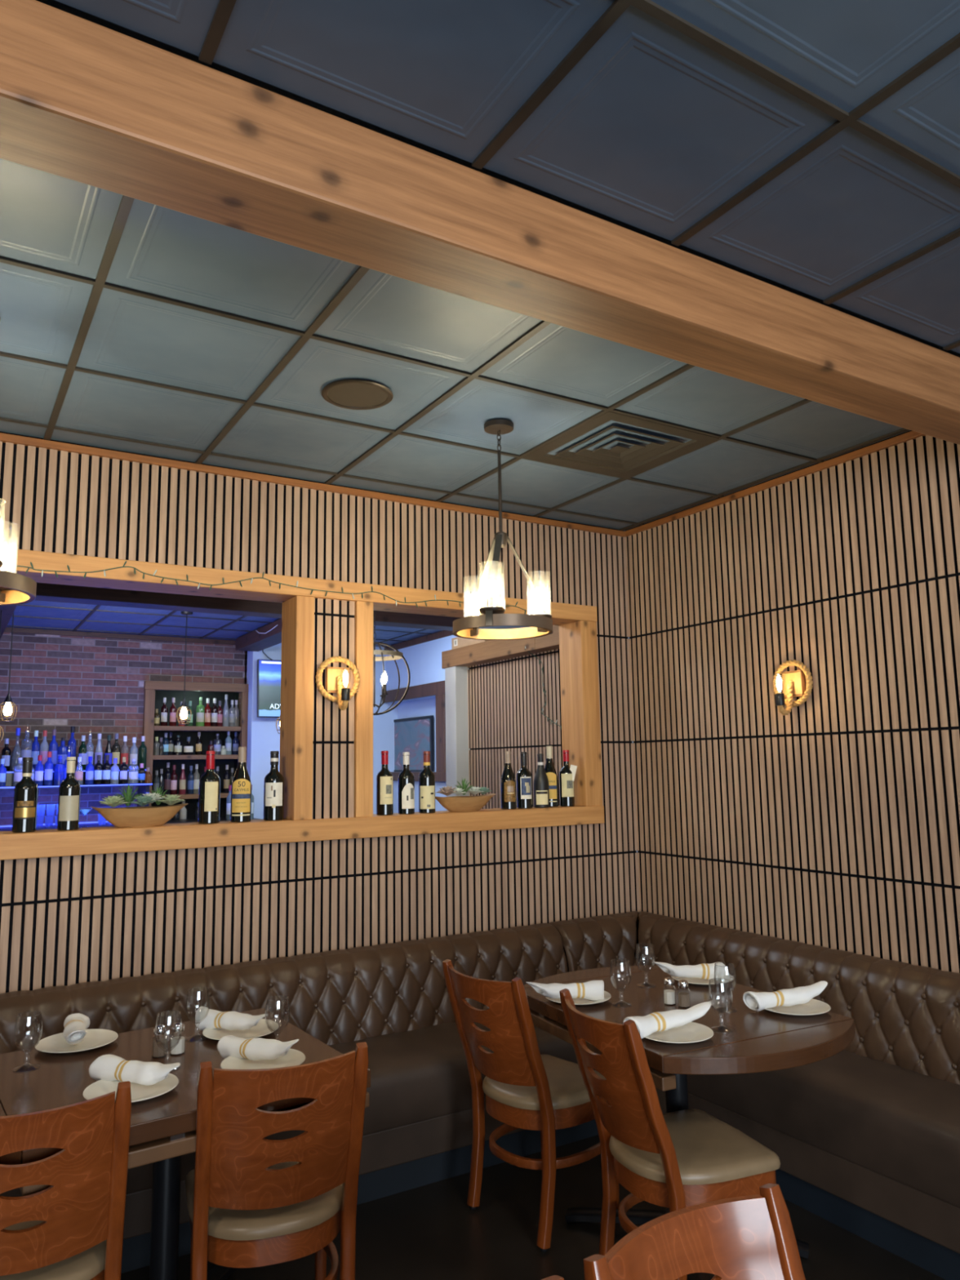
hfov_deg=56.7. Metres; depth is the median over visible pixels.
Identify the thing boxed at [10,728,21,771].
bottle
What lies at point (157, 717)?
bottle
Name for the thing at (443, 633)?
trim
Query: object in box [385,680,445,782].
window
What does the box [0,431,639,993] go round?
wall
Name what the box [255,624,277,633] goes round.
cable
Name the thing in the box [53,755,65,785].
bottle
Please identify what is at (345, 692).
socket
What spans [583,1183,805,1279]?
dining chair
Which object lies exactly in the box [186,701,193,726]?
bottle
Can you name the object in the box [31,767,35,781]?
bottle
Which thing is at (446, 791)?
succulent
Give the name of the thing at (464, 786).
succulent
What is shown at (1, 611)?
cage pendant
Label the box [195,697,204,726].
bottle
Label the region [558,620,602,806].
trim
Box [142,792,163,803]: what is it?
succulent
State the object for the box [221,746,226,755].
bottle
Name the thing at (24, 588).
chandelier
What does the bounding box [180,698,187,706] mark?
socket
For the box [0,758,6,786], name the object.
bottle
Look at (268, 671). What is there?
television
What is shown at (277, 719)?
cage pendant
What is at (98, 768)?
bottle
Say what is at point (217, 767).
bottle
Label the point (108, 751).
bottle
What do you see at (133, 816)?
dough bowl
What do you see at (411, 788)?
picture
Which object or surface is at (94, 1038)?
plate
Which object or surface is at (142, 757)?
bottle
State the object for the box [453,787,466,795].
succulent
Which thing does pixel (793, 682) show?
wall lamp
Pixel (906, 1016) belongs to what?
cushion
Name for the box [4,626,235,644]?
trim
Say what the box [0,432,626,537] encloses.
trim
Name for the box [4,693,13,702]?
socket
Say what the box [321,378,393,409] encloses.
ceiling speaker
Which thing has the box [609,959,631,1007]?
water goblet
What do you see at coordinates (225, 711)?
bottle
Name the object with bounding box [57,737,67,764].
bottle
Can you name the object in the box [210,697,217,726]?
bottle
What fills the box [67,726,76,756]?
bottle
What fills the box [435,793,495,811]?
dough bowl
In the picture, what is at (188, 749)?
bottle
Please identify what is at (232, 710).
bottle
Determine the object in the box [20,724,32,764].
bottle
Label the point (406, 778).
wine bottle
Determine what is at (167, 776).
bottle
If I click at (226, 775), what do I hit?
bottle
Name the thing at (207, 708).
bottle
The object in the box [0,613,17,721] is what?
cage pendant
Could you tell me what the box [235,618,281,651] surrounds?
beam
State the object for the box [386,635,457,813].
wall
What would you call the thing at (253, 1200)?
dining chair
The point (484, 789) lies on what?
succulent
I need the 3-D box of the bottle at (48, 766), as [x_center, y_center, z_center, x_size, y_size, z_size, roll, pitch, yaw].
[-3.915,1.166,8.069,0.074,0.304,0.074,4,-9,-31]
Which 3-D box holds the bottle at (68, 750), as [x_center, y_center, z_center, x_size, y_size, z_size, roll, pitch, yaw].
[-3.777,1.149,8.157,0.074,0.359,0.074,4,-9,-31]
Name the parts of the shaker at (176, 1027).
lid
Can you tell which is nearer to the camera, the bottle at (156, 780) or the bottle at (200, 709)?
the bottle at (156, 780)
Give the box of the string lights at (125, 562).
[7,560,549,613]
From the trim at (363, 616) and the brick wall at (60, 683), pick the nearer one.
the trim at (363, 616)
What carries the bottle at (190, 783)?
on the shelving unit at (155, 691)
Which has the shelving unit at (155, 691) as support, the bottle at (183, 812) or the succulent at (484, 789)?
the bottle at (183, 812)
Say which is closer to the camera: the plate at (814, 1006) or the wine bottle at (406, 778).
the plate at (814, 1006)
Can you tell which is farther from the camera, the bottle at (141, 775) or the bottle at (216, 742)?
the bottle at (216, 742)
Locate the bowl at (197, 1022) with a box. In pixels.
[185,986,209,1023]
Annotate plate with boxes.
[35,1028,118,1053]
[82,1073,178,1102]
[202,1018,278,1039]
[220,1048,305,1069]
[545,991,611,1004]
[644,1022,713,1043]
[671,974,733,985]
[764,998,831,1015]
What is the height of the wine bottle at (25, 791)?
0.291 m
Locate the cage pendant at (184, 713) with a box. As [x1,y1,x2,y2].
[175,611,192,724]
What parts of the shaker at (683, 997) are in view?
lid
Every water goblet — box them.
[13,1010,42,1069]
[154,1012,182,1066]
[185,986,209,1041]
[264,995,289,1035]
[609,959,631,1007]
[635,943,655,987]
[708,978,733,1029]
[713,962,737,1012]
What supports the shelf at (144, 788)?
on the countertop
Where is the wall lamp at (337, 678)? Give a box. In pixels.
[315,656,359,710]
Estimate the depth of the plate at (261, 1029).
2.84 m
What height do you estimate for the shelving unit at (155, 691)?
1.535 m
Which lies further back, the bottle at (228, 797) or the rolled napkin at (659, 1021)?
the bottle at (228, 797)
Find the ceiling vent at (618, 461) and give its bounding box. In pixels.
[522,411,718,478]
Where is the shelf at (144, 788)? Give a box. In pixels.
[0,768,152,806]
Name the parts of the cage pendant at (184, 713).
bulb, cord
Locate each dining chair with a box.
[0,1080,131,1279]
[185,1041,368,1279]
[442,959,619,1252]
[541,1275,564,1279]
[559,988,780,1279]
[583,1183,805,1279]
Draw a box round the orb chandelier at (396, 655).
[373,610,410,715]
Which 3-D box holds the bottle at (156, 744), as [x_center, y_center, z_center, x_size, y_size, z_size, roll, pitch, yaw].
[-3.300,1.082,9.064,0.068,0.189,0.067,4,-9,-31]
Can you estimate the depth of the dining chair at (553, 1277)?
1.26 m
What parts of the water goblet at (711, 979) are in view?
stem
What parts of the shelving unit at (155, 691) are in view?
frame, shelf, shelf, frame, shelf, frame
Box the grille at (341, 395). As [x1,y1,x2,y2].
[327,383,386,407]
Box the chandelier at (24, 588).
[0,316,36,605]
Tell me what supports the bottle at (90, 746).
on the shelf at (144, 788)
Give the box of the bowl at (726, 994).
[713,962,736,995]
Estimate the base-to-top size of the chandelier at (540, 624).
0.846 m
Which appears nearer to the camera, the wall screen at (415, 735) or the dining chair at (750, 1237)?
the dining chair at (750, 1237)
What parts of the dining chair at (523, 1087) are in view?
leg, backrest, leg, leg, seat, seat frame, leg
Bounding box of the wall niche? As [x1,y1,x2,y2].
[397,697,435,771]
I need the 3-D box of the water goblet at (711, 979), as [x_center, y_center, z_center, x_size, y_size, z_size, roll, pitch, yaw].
[0.762,1.155,2.811,0.074,0.149,0.074,-7,-10,38]
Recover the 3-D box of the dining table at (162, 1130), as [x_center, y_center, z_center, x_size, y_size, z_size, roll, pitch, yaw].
[-0.954,1.593,2.470,1.033,0.759,0.810,5,-10,-34]
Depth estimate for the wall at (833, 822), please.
4.11 m
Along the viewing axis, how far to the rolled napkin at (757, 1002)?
2.99 m
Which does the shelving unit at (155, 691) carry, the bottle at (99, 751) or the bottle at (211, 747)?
the bottle at (211, 747)
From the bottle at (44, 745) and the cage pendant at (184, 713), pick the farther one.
the bottle at (44, 745)
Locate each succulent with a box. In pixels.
[98,795,128,807]
[114,783,142,805]
[128,795,156,806]
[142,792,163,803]
[151,786,168,804]
[158,794,184,804]
[435,786,457,795]
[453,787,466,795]
[454,777,474,795]
[466,786,483,794]
[479,786,491,794]
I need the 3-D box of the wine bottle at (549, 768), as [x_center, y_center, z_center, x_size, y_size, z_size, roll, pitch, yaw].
[0.385,0.748,4.881,0.085,0.329,0.085,4,-9,-31]
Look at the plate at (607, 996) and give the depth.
3.14 m
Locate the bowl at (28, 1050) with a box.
[13,1011,42,1052]
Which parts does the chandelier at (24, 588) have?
bulb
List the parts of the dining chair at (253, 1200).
leg, leg, seat, seat frame, backrest, leg, leg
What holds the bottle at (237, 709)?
on the shelving unit at (155, 691)
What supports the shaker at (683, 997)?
on the dining table at (764, 1040)
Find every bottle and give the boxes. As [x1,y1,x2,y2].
[0,738,10,771]
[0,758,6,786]
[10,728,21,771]
[12,757,38,832]
[13,757,22,786]
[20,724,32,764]
[31,730,39,769]
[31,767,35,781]
[34,755,44,786]
[40,730,48,765]
[43,751,53,785]
[48,729,57,770]
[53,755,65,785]
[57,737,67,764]
[57,756,80,831]
[64,746,71,779]
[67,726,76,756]
[74,756,83,784]
[78,735,86,769]
[84,756,93,784]
[85,728,93,765]
[93,733,102,766]
[93,755,102,784]
[102,755,111,784]
[103,735,112,766]
[110,758,119,783]
[111,733,119,768]
[119,756,128,783]
[120,736,128,766]
[128,737,137,765]
[128,759,138,783]
[137,736,146,768]
[137,763,145,783]
[144,767,151,782]
[152,770,159,792]
[153,737,159,755]
[154,708,159,725]
[159,737,163,755]
[159,768,164,795]
[160,697,168,725]
[162,733,168,755]
[164,762,171,795]
[168,697,176,725]
[168,732,173,755]
[170,764,177,794]
[172,812,179,819]
[173,735,182,755]
[177,701,185,725]
[178,764,186,794]
[179,800,186,819]
[182,736,193,755]
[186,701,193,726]
[186,765,194,794]
[193,764,199,794]
[194,801,198,818]
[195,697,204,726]
[195,732,202,755]
[198,751,220,823]
[204,697,211,726]
[207,740,213,751]
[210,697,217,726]
[213,733,221,755]
[216,766,220,778]
[217,700,222,726]
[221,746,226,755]
[222,694,229,726]
[222,764,230,792]
[225,731,231,754]
[226,785,231,819]
[228,699,235,726]
[230,746,251,822]
[230,768,234,785]
[231,732,239,754]
[234,699,239,726]
[251,784,253,818]
[263,751,284,820]
[376,751,393,815]
[398,751,414,814]
[418,751,435,813]
[500,751,516,809]
[516,751,532,808]
[533,753,549,808]
[544,746,558,807]
[559,750,577,806]
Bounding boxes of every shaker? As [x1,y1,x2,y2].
[151,1024,168,1057]
[168,1022,184,1056]
[662,977,675,1004]
[677,979,690,1007]
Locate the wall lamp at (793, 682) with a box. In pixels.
[773,659,813,715]
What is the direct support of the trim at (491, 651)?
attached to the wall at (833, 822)
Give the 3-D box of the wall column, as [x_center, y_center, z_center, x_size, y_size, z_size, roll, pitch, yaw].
[-0.115,1.366,6.612,0.220,2.330,0.160,4,-9,-31]
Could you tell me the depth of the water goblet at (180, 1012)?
2.53 m
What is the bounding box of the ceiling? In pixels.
[0,0,959,647]
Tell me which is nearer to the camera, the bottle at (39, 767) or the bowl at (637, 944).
the bowl at (637, 944)
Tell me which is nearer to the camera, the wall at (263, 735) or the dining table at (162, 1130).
the dining table at (162, 1130)
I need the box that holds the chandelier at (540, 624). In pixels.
[452,418,552,639]
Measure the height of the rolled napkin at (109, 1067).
0.081 m
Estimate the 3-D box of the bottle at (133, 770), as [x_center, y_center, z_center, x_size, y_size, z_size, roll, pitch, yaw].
[-3.291,1.246,8.441,0.092,0.230,0.093,4,-9,-31]
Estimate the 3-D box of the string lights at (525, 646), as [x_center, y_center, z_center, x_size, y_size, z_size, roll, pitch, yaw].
[0.441,0.313,5.767,0.284,0.565,0.105,-6,-10,34]
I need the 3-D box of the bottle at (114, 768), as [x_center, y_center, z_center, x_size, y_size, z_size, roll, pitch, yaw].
[-3.432,1.231,8.356,0.074,0.240,0.074,4,-9,-31]
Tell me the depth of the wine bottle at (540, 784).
4.76 m
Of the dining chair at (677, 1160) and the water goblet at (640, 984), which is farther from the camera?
the water goblet at (640, 984)
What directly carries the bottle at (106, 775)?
on the shelf at (144, 788)
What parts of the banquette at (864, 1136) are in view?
panel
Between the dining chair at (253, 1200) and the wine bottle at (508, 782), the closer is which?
the dining chair at (253, 1200)
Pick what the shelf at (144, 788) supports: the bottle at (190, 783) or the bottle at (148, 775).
the bottle at (148, 775)
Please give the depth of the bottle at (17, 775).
7.90 m
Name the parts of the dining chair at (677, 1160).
leg, backrest, leg, seat frame, seat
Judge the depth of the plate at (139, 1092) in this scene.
2.34 m
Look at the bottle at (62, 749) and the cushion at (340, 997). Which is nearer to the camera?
the cushion at (340, 997)
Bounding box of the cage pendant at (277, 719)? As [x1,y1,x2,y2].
[275,618,279,733]
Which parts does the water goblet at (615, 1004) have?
stem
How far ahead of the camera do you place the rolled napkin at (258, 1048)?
2.53 m
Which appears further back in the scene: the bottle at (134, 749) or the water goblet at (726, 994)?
the bottle at (134, 749)
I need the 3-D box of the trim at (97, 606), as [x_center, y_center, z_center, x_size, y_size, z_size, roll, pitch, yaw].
[-3.034,-0.449,6.196,7.550,0.010,5.310,4,-9,-31]
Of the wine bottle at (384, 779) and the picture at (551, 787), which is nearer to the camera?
the wine bottle at (384, 779)
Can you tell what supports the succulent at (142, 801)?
in the dough bowl at (133, 816)
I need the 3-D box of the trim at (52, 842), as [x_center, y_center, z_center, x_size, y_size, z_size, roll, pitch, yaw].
[-1.148,0.849,3.896,4.151,0.095,0.219,4,-9,-31]
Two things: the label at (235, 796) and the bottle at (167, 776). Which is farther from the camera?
the bottle at (167, 776)
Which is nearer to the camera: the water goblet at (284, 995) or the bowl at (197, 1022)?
the water goblet at (284, 995)
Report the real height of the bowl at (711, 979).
0.101 m
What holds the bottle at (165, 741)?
on the shelving unit at (155, 691)
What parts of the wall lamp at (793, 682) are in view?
rope arm, wood plate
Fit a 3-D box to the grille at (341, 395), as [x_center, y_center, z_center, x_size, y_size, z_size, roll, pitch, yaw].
[-0.449,-0.897,3.256,0.218,0.003,0.218,4,-9,-31]
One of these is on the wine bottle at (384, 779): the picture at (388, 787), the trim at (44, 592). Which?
the picture at (388, 787)
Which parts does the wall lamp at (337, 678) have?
wood plate, rope arm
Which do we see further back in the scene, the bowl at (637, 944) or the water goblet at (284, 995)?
the bowl at (637, 944)
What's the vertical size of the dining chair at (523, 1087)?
0.883 m
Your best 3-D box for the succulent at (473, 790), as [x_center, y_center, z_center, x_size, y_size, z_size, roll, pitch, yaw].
[-0.029,0.777,4.589,0.101,0.042,0.105,4,-9,-31]
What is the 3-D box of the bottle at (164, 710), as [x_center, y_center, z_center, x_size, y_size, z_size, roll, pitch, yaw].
[-3.248,0.741,9.145,0.068,0.297,0.068,4,-9,-31]
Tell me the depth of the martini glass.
7.90 m
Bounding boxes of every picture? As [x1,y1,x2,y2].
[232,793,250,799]
[386,784,391,794]
[410,787,413,799]
[506,786,513,791]
[520,777,531,795]
[536,791,547,794]
[548,785,556,789]
[566,780,573,788]
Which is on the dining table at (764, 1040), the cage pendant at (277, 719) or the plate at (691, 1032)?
the plate at (691, 1032)
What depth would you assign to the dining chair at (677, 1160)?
2.57 m
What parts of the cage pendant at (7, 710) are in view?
bulb, cord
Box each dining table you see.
[0,1008,370,1279]
[524,965,855,1258]
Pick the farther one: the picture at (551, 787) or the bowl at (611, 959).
the picture at (551, 787)
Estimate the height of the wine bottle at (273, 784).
0.310 m
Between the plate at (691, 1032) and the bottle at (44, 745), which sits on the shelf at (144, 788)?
the bottle at (44, 745)
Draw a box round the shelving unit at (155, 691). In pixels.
[142,680,248,818]
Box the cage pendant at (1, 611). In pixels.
[0,610,4,743]
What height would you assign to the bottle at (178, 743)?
0.206 m
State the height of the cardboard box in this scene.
0.085 m
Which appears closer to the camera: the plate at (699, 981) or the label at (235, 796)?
the plate at (699, 981)
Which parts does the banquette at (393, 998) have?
panel, frame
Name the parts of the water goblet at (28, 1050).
stem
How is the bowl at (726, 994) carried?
on the water goblet at (726, 994)
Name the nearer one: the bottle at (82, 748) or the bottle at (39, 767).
the bottle at (39, 767)
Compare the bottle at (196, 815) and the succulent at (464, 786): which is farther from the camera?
the bottle at (196, 815)
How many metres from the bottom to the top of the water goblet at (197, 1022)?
0.149 m
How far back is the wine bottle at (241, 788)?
3.92 m
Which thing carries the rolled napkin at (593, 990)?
on the plate at (607, 996)
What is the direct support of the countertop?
on the floor
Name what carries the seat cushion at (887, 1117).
on the banquette at (864, 1136)
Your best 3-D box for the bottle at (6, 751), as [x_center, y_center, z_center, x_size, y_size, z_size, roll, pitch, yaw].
[-4.305,1.043,8.073,0.076,0.296,0.076,4,-9,-31]
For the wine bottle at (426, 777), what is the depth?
4.40 m
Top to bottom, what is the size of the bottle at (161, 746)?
0.181 m
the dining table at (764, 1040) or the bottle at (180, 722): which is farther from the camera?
the bottle at (180, 722)
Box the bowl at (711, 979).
[708,978,732,1014]
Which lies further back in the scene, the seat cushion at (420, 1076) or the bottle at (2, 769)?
the bottle at (2, 769)
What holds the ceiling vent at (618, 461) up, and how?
in the ceiling
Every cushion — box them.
[0,923,568,1053]
[0,1022,596,1196]
[549,911,639,972]
[637,911,959,1084]
[687,1049,959,1208]
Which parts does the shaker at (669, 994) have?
lid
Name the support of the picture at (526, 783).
attached to the wine bottle at (524, 782)
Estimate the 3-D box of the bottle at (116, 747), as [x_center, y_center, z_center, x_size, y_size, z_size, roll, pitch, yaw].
[-3.505,1.074,8.560,0.076,0.344,0.076,4,-9,-31]
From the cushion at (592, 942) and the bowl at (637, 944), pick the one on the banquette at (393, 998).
the cushion at (592, 942)
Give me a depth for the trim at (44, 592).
6.43 m
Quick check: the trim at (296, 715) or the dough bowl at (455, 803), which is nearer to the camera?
the trim at (296, 715)
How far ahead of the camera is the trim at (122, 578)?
4.02 m
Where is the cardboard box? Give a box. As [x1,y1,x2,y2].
[451,636,489,649]
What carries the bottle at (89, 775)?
on the shelf at (144, 788)
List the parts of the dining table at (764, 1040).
support plate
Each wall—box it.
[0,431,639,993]
[0,631,247,826]
[246,643,397,818]
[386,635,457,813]
[467,430,959,973]
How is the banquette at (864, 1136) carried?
on the floor
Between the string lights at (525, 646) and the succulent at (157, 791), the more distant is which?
the string lights at (525, 646)
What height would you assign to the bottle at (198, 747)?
0.240 m
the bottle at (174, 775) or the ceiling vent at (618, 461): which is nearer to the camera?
the ceiling vent at (618, 461)
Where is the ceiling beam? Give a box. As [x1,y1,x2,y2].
[0,0,959,444]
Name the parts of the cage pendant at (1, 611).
cord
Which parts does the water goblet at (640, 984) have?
stem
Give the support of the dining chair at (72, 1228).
on the floor
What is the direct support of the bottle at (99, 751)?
on the shelf at (144, 788)
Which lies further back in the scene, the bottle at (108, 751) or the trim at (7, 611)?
the bottle at (108, 751)
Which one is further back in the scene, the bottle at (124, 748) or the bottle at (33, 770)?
the bottle at (124, 748)
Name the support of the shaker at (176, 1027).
on the dining table at (162, 1130)
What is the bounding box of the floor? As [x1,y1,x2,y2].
[120,1134,945,1279]
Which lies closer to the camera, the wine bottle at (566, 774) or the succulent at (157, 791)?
the succulent at (157, 791)
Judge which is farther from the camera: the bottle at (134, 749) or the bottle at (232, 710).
the bottle at (232, 710)
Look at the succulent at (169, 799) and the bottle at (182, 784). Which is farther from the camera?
the bottle at (182, 784)
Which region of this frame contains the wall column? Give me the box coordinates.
[444,666,470,810]
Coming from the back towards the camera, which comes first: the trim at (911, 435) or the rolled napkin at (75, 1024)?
the trim at (911, 435)
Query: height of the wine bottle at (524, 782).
0.297 m
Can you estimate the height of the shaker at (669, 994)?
0.088 m
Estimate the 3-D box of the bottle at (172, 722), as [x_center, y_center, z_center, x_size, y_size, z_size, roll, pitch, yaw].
[-3.173,0.745,9.191,0.068,0.299,0.068,4,-9,-31]
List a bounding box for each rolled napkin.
[62,1013,89,1044]
[88,1053,180,1085]
[195,1006,267,1030]
[217,1035,298,1060]
[525,980,604,1000]
[623,1001,711,1038]
[653,961,730,980]
[742,981,827,1011]
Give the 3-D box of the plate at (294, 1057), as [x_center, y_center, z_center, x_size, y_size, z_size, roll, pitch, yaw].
[-0.615,1.203,2.525,0.235,0.017,0.235,4,-9,-31]
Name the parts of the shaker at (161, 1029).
glass, lid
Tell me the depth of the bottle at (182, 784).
9.13 m
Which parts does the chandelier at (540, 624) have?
bulb, bulb, rod, bulb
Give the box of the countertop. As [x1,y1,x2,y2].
[0,817,262,831]
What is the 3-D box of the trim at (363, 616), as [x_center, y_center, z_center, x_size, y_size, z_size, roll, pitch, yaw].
[-0.600,0.334,4.310,0.087,1.023,0.208,4,-9,-31]
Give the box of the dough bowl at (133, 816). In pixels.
[90,803,187,827]
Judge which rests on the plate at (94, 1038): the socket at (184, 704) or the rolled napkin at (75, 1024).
the rolled napkin at (75, 1024)
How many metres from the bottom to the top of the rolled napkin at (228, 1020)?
0.079 m
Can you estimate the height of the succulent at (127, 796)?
0.094 m
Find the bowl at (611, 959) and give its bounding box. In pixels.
[609,959,631,991]
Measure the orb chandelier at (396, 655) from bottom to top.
1.002 m
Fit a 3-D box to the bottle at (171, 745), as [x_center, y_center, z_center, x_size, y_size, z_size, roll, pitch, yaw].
[-3.183,1.066,9.137,0.068,0.238,0.068,4,-9,-31]
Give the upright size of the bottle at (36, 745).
0.370 m
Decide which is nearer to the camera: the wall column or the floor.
the floor
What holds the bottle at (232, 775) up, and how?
on the shelving unit at (155, 691)
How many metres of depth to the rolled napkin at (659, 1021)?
2.74 m
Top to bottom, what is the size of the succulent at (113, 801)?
0.048 m
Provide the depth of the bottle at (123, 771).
8.37 m
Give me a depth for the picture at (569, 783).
4.85 m
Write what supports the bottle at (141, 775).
on the shelf at (144, 788)
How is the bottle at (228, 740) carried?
on the shelving unit at (155, 691)
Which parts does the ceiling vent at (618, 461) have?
plate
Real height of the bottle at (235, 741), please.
0.242 m
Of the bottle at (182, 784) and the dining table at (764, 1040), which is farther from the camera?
the bottle at (182, 784)
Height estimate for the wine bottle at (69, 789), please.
0.292 m
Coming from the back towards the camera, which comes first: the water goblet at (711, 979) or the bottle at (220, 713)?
the bottle at (220, 713)
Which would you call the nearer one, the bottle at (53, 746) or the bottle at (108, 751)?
the bottle at (53, 746)
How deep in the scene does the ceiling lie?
2.36 m
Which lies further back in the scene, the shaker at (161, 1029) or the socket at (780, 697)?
the socket at (780, 697)
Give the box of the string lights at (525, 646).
[524,646,561,728]
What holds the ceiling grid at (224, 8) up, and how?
attached to the ceiling
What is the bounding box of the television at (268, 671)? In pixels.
[257,659,280,717]
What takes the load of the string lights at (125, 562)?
attached to the wall at (67, 921)
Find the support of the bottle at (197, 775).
on the shelving unit at (155, 691)
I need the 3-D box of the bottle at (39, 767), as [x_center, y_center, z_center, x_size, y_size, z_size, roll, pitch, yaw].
[-3.980,1.178,8.027,0.074,0.272,0.074,4,-9,-31]
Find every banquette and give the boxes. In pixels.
[0,911,640,1273]
[637,911,959,1279]
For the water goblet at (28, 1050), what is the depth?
2.55 m
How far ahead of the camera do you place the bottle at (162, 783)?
9.03 m
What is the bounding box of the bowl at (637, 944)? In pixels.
[635,943,655,973]
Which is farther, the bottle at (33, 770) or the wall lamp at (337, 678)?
the bottle at (33, 770)
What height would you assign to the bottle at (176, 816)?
0.200 m
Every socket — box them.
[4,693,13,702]
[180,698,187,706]
[341,688,350,700]
[775,693,785,706]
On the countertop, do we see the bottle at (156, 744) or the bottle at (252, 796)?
the bottle at (252, 796)
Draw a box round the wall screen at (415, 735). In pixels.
[393,715,434,772]
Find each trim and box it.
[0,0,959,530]
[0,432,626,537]
[0,604,17,639]
[0,805,604,860]
[1,582,460,631]
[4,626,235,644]
[6,548,597,625]
[7,604,431,644]
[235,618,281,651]
[279,595,314,820]
[354,600,373,817]
[384,630,453,650]
[441,625,559,668]
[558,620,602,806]
[625,431,925,536]
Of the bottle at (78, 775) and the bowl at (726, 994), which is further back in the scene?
the bottle at (78, 775)
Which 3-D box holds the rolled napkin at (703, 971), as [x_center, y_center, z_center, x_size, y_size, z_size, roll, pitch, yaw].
[0.813,1.269,3.399,0.294,0.083,0.074,0,-8,-9]
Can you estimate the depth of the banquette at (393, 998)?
3.61 m
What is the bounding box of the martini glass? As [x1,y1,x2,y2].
[80,808,91,827]
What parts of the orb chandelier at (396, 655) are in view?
stem, arm, bulb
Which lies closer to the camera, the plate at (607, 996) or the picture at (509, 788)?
the plate at (607, 996)
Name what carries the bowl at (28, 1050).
on the water goblet at (28, 1050)
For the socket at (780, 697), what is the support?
attached to the wall lamp at (793, 682)
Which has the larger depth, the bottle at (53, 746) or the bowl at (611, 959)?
the bottle at (53, 746)
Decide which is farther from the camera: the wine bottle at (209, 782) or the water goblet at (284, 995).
the wine bottle at (209, 782)

